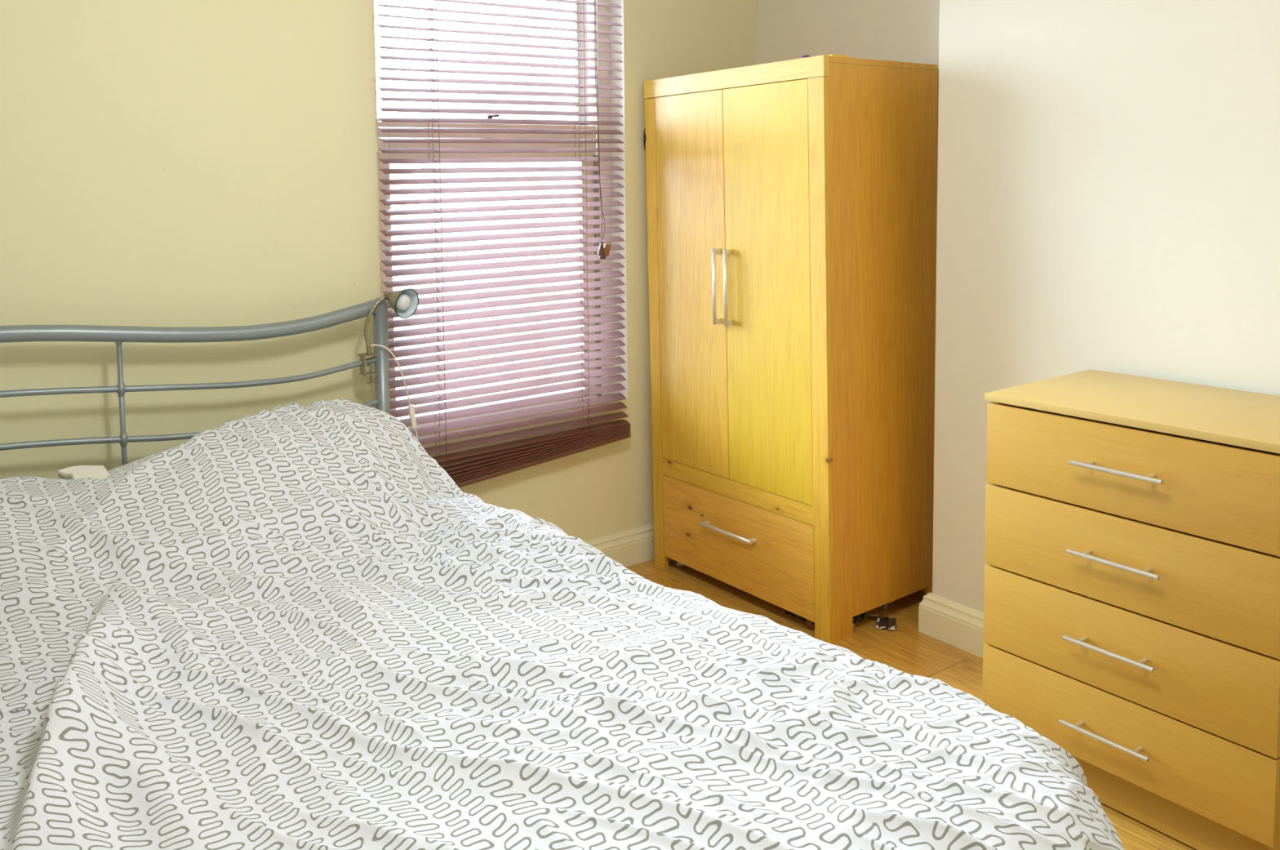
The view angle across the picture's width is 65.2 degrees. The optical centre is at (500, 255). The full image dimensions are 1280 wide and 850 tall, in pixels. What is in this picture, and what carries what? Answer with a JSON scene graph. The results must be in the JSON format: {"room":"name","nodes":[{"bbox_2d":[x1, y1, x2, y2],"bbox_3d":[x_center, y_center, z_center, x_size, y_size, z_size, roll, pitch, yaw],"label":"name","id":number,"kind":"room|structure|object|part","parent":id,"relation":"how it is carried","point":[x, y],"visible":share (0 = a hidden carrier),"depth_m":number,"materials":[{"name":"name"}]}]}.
{"room":"bedroom","nodes":[
{"label":"bedroom","id":0,"kind":"room"},
{"bbox_2d":[0,0,755,542],"bbox_3d":[-1.122,0.011,2.983,5.680,2.620,0.300,-4,5,-32],"label":"wall","id":1,"kind":"structure","parent":0,"point":[163,162],"depth_m":2.97,"materials":[{"name":"beige paint"}]},
{"bbox_2d":[377,0,613,427],"bbox_3d":[-0.033,-0.291,3.651,1.049,1.757,0.120,-4,5,-32],"label":"window","id":2,"kind":"structure","parent":1,"relation":"in","point":[580,6],"depth_m":3.82,"materials":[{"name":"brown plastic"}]},
{"bbox_3d":[-0.077,-0.783,3.623,0.979,0.670,0.040,-4,5,-32],"label":"sash","id":3,"kind":"part","parent":2,"relation":"part of","materials":[{"name":"white plastic"}]},
{"bbox_3d":[-0.030,0.050,3.647,0.967,1.066,0.040,-4,5,-32],"label":"sash","id":4,"kind":"part","parent":2,"relation":"part of","materials":[{"name":"white plastic"}]},
{"bbox_2d":[373,0,631,487],"bbox_3d":[0.050,-0.177,3.476,1.024,1.963,0.079,-4,5,-32],"label":"blind","id":5,"kind":"object","parent":2,"relation":"attached to","point":[471,466],"visible":0.94,"depth_m":3.47,"materials":[{"name":"purple metal"}]},
{"bbox_3d":[-0.218,-0.186,3.315,0.020,1.830,0.045,-4,5,-32],"label":"ladder cord","id":6,"kind":"part","parent":5,"relation":"part of","materials":[{"name":"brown fabric"}]},
{"bbox_3d":[0.073,0.758,3.554,1.000,0.086,0.043,-4,5,-32],"label":"rail","id":7,"kind":"part","parent":5,"relation":"part of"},
{"bbox_3d":[0.299,-0.220,3.645,0.020,1.830,0.045,-4,5,-32],"label":"ladder cord","id":8,"kind":"part","parent":5,"relation":"part of","materials":[{"name":"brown fabric"}]},
{"bbox_3d":[0.366,-0.597,3.631,0.037,1.080,0.004,-3,5,-25],"label":"pull cord","id":9,"kind":"part","parent":5,"relation":"part of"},
{"bbox_2d":[585,523,654,567],"bbox_3d":[-1.011,1.258,2.936,5.080,0.134,0.024,-4,5,-32],"label":"baseboard","id":10,"kind":"structure","parent":1,"relation":"attached to","point":[633,546],"depth_m":3.90,"materials":[{"name":"beige paint"}]},
{"bbox_2d":[643,128,645,151],"bbox_3d":[0.566,-0.454,3.836,0.012,0.093,0.048,0,4,14],"label":"wall hook","id":11,"kind":"object","parent":1,"relation":"attached to","point":[644,135],"visible":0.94,"depth_m":3.82,"materials":[{"name":"black metal"}]},
{"bbox_2d":[626,558,1196,849],"bbox_3d":[0.144,1.492,1.147,5.680,0.120,4.900,-4,5,-32],"label":"floor","id":12,"kind":"structure","parent":0,"point":[905,649],"depth_m":3.22,"materials":[{"name":"brown wood"}]},
{"bbox_2d":[0,297,390,465],"bbox_3d":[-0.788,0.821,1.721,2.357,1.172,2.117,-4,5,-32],"label":"headboard","id":13,"kind":"object","parent":12,"relation":"on","point":[118,335],"visible":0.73,"depth_m":2.82,"materials":[{"name":"silver metal"}]},
{"bbox_3d":[-1.351,0.395,2.561,2.306,0.078,0.017,-4,5,-32],"label":"headboard rail","id":14,"kind":"part","parent":13,"relation":"part of","materials":[{"name":"silver metal"}]},
{"bbox_3d":[-1.349,0.534,2.571,2.305,0.076,0.017,-4,5,-32],"label":"headboard rail","id":15,"kind":"part","parent":13,"relation":"part of","materials":[{"name":"silver metal"}]},
{"bbox_3d":[-1.354,0.239,2.550,2.318,0.108,0.045,-4,5,-32],"label":"rail","id":16,"kind":"part","parent":13,"relation":"part of","materials":[{"name":"silver metal"}]},
{"bbox_3d":[-0.374,0.712,3.206,0.055,1.160,0.055,-4,5,-32],"label":"head post","id":17,"kind":"part","parent":13,"relation":"part of","materials":[{"name":"silver metal"}]},
{"bbox_2d":[356,288,418,439],"bbox_3d":[-0.325,0.671,3.164,0.197,1.146,0.164,-4,5,-32],"label":"lamp","id":18,"kind":"object","parent":13,"relation":"attached to","point":[404,302],"visible":0.98,"depth_m":3.12,"materials":[{"name":"grey metal"}]},
{"bbox_3d":[-0.331,0.758,3.208,0.173,0.965,0.021,-5,5,-41],"label":"power cord","id":19,"kind":"part","parent":18,"relation":"part of","materials":[{"name":"white plastic"}]},
{"bbox_3d":[-0.313,0.148,3.114,0.092,0.093,0.116,-4,5,-32],"label":"lamp shade","id":20,"kind":"part","parent":18,"relation":"part of","materials":[{"name":"grey metal"}]},
{"bbox_3d":[-0.312,0.145,3.102,0.051,0.051,0.067,-4,5,-32],"label":"bulb","id":21,"kind":"part","parent":18,"relation":"part of","materials":[{"name":"white glass"}]},
{"bbox_2d":[408,404,417,427],"bbox_3d":[-0.287,0.528,3.235,0.027,0.077,0.012,-4,5,-32],"label":"switch","id":22,"kind":"object","parent":18,"relation":"attached to","point":[411,407],"depth_m":3.23,"materials":[{"name":"beige plastic"}]},
{"bbox_3d":[-0.784,0.924,1.726,2.140,0.235,1.990,-4,5,-32],"label":"mattress","id":23,"kind":"object","parent":13,"relation":"on","visible":0},
{"bbox_2d":[57,444,179,479],"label":"pillow","id":24,"kind":"object","parent":23,"relation":"on","point":[76,472],"depth_m":2.55,"materials":[{"name":"white fabric"}]},
{"bbox_2d":[430,457,462,491],"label":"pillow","id":25,"kind":"object","parent":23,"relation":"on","point":[441,468],"depth_m":2.89,"materials":[{"name":"white fabric"}]},
{"bbox_2d":[0,398,1124,849],"bbox_3d":[-0.544,0.970,1.691,2.621,0.931,2.322,-4,5,-32],"label":"duvet","id":26,"kind":"object","parent":23,"relation":"on","point":[287,627],"visible":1,"depth_m":1.65,"materials":[{"name":"white fabric"}]},
{"bbox_2d":[643,54,937,644],"bbox_3d":[1.051,0.280,3.660,0.635,1.900,0.884,-4,5,-33],"label":"wardrobe","id":27,"kind":"object","parent":12,"relation":"on","point":[792,204],"visible":0.98,"depth_m":3.36,"materials":[{"name":"brown wood"}]},
{"bbox_3d":[0.715,0.101,3.658,0.020,1.391,0.377,-4,5,-33],"label":"door","id":28,"kind":"part","parent":27,"relation":"part of","materials":[{"name":"brown wood"}]},
{"bbox_3d":[0.773,0.110,3.519,0.036,0.271,0.018,-4,5,-33],"label":"handle","id":29,"kind":"part","parent":27,"relation":"part of","materials":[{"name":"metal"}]},
{"bbox_3d":[0.817,0.992,3.542,0.036,0.013,0.245,-4,5,-33],"label":"handle","id":30,"kind":"part","parent":27,"relation":"part of","materials":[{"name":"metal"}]},
{"bbox_3d":[0.803,0.113,3.473,0.036,0.271,0.018,-4,5,-33],"label":"handle","id":31,"kind":"part","parent":27,"relation":"part of","materials":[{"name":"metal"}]},
{"bbox_3d":[0.796,-0.620,3.460,0.023,0.066,0.850,-4,5,-33],"label":"rail","id":32,"kind":"part","parent":27,"relation":"part of","materials":[{"name":"brown wood"}]},
{"bbox_3d":[0.840,0.838,3.544,0.021,0.064,0.726,-4,5,-33],"label":"rail","id":33,"kind":"part","parent":27,"relation":"part of","materials":[{"name":"brown wood"}]},
{"bbox_3d":[0.845,1.033,3.554,0.020,0.322,0.728,-4,5,-33],"label":"drawer","id":34,"kind":"part","parent":27,"relation":"part of","materials":[{"name":"brown wood"}]},
{"bbox_3d":[0.913,0.118,3.355,0.020,1.391,0.397,-4,5,-33],"label":"door","id":35,"kind":"part","parent":27,"relation":"part of","materials":[{"name":"yellow wood"}]},
{"bbox_2d":[828,53,848,57],"bbox_3d":[1.069,-0.641,3.186,0.080,0.007,0.075,-4,5,-32],"label":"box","id":36,"kind":"object","parent":27,"relation":"on","point":[832,55],"visible":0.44,"depth_m":3.15,"materials":[{"name":"yellow cardboard"}]},
{"bbox_3d":[1.048,-0.658,3.622,0.578,0.020,0.845,-4,5,-33],"label":"panel","id":37,"kind":"part","parent":27,"relation":"part of","materials":[{"name":"brown wood"}]},
{"bbox_3d":[1.301,0.310,3.330,0.578,1.878,0.056,-4,5,-33],"label":"panel","id":38,"kind":"part","parent":27,"relation":"part of","materials":[{"name":"brown wood"}]},
{"bbox_2d":[785,609,807,621],"bbox_3d":[1.038,1.231,3.398,0.050,0.034,0.105,-4,5,-37],"label":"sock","id":39,"kind":"object","parent":12,"relation":"on","point":[786,611],"visible":0.21,"depth_m":3.39,"materials":[{"name":"fabric"}]},
{"bbox_2d":[806,619,814,629],"bbox_3d":[1.057,1.236,3.323,0.050,0.039,0.036,2,5,34],"label":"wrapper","id":40,"kind":"object","parent":12,"relation":"on","point":[809,623],"visible":0.47,"depth_m":3.32,"materials":[{"name":"red plastic"}]},
{"bbox_2d":[853,611,871,624],"bbox_3d":[1.222,1.232,3.373,0.111,0.029,0.052,-4,5,-32],"label":"wrapper","id":41,"kind":"object","parent":12,"relation":"on","point":[866,614],"visible":0.53,"depth_m":3.36,"materials":[{"name":"plastic"}]},
{"bbox_2d":[868,613,881,617],"bbox_3d":[1.279,1.239,3.393,0.028,0.016,0.058,-5,5,-41],"label":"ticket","id":42,"kind":"object","parent":12,"relation":"on","point":[872,615],"visible":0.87,"depth_m":3.38,"materials":[{"name":"black paper"}]},
{"bbox_2d":[878,600,893,609],"bbox_3d":[1.353,1.220,3.470,0.056,0.037,0.039,-5,5,-40],"label":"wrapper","id":43,"kind":"object","parent":12,"relation":"on","point":[885,606],"visible":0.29,"depth_m":3.45,"materials":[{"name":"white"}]},
{"bbox_2d":[875,616,897,630],"bbox_3d":[1.308,1.240,3.333,0.065,0.020,0.101,1,5,26],"label":"wrapper","id":44,"kind":"object","parent":12,"relation":"on","point":[882,622],"visible":1,"depth_m":3.33,"materials":[{"name":"brown plastic"}]},
{"bbox_2d":[982,368,1279,849],"bbox_3d":[1.609,0.831,2.386,0.555,0.963,0.643,-4,5,-32],"label":"dresser","id":45,"kind":"object","parent":12,"relation":"on","point":[1131,598],"visible":0.98,"depth_m":2.22,"materials":[{"name":"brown wood"}]},
{"bbox_3d":[1.469,0.823,2.659,0.492,0.945,0.016,-4,5,-32],"label":"panel","id":46,"kind":"part","parent":45,"relation":"part of","materials":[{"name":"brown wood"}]},
{"bbox_3d":[1.397,1.111,2.271,0.044,0.012,0.191,-4,5,-32],"label":"handle","id":47,"kind":"part","parent":45,"relation":"part of","materials":[{"name":"metal"}]},
{"bbox_3d":[1.395,0.904,2.253,0.044,0.012,0.192,-4,5,-32],"label":"handle","id":48,"kind":"part","parent":45,"relation":"part of","materials":[{"name":"metal"}]},
{"bbox_3d":[1.394,0.695,2.234,0.044,0.012,0.194,-4,5,-32],"label":"handle","id":49,"kind":"part","parent":45,"relation":"part of","materials":[{"name":"metal"}]},
{"bbox_3d":[1.390,0.484,2.217,0.044,0.012,0.194,-4,5,-32],"label":"handle","id":50,"kind":"part","parent":45,"relation":"part of","materials":[{"name":"metal"}]},
{"bbox_3d":[1.422,1.108,2.284,0.018,0.186,0.629,-4,5,-32],"label":"drawer","id":51,"kind":"part","parent":45,"relation":"part of","materials":[{"name":"brown wood"}]},
{"bbox_3d":[1.419,0.908,2.270,0.018,0.204,0.629,-4,5,-32],"label":"drawer","id":52,"kind":"part","parent":45,"relation":"part of","materials":[{"name":"brown wood"}]},
{"bbox_3d":[1.414,0.699,2.255,0.018,0.206,0.629,-4,5,-32],"label":"drawer","id":53,"kind":"part","parent":45,"relation":"part of","materials":[{"name":"brown wood"}]},
{"bbox_3d":[1.411,0.489,2.240,0.016,0.204,0.629,-4,5,-32],"label":"drawer","id":54,"kind":"part","parent":45,"relation":"part of","materials":[{"name":"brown wood"}]},
{"bbox_3d":[1.798,0.854,2.146,0.492,0.945,0.016,-4,5,-32],"label":"panel","id":55,"kind":"part","parent":45,"relation":"part of","materials":[{"name":"brown wood"}]},
{"bbox_2d":[755,0,1279,612],"bbox_3d":[2.257,-0.014,2.412,0.598,2.620,4.300,-4,5,-32],"label":"wall","id":56,"kind":"structure","parent":0,"point":[1108,171],"depth_m":2.80,"materials":[{"name":"beige paint"}]},
{"bbox_2d":[918,588,986,657],"bbox_3d":[2.143,1.234,2.413,0.326,0.134,4.300,-4,5,-32],"label":"baseboard","id":57,"kind":"structure","parent":56,"relation":"attached to","point":[956,624],"depth_m":3.18,"materials":[{"name":"beige paint"}]},
{"label":"outside","id":58,"kind":"structure","parent":0,"visible":0},
{"bbox_2d":[394,334,426,409],"bbox_3d":[-3.668,1.188,11.126,20.000,0.100,15.380,-4,5,-32],"label":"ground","id":59,"kind":"structure","parent":58,"point":[420,335],"depth_m":10.19,"materials":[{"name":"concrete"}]},
{"bbox_2d":[391,213,424,330],"bbox_3d":[-3.557,0.397,10.870,16.000,1.510,0.210,-4,5,-32],"label":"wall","id":60,"kind":"structure","parent":59,"relation":"on","point":[420,215],"depth_m":12.30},
{"bbox_2d":[416,0,578,404],"bbox_3d":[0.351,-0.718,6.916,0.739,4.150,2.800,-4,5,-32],"label":"window pane","id":61,"kind":"structure","parent":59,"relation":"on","point":[422,43],"depth_m":6.96,"materials":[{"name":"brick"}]}
]}

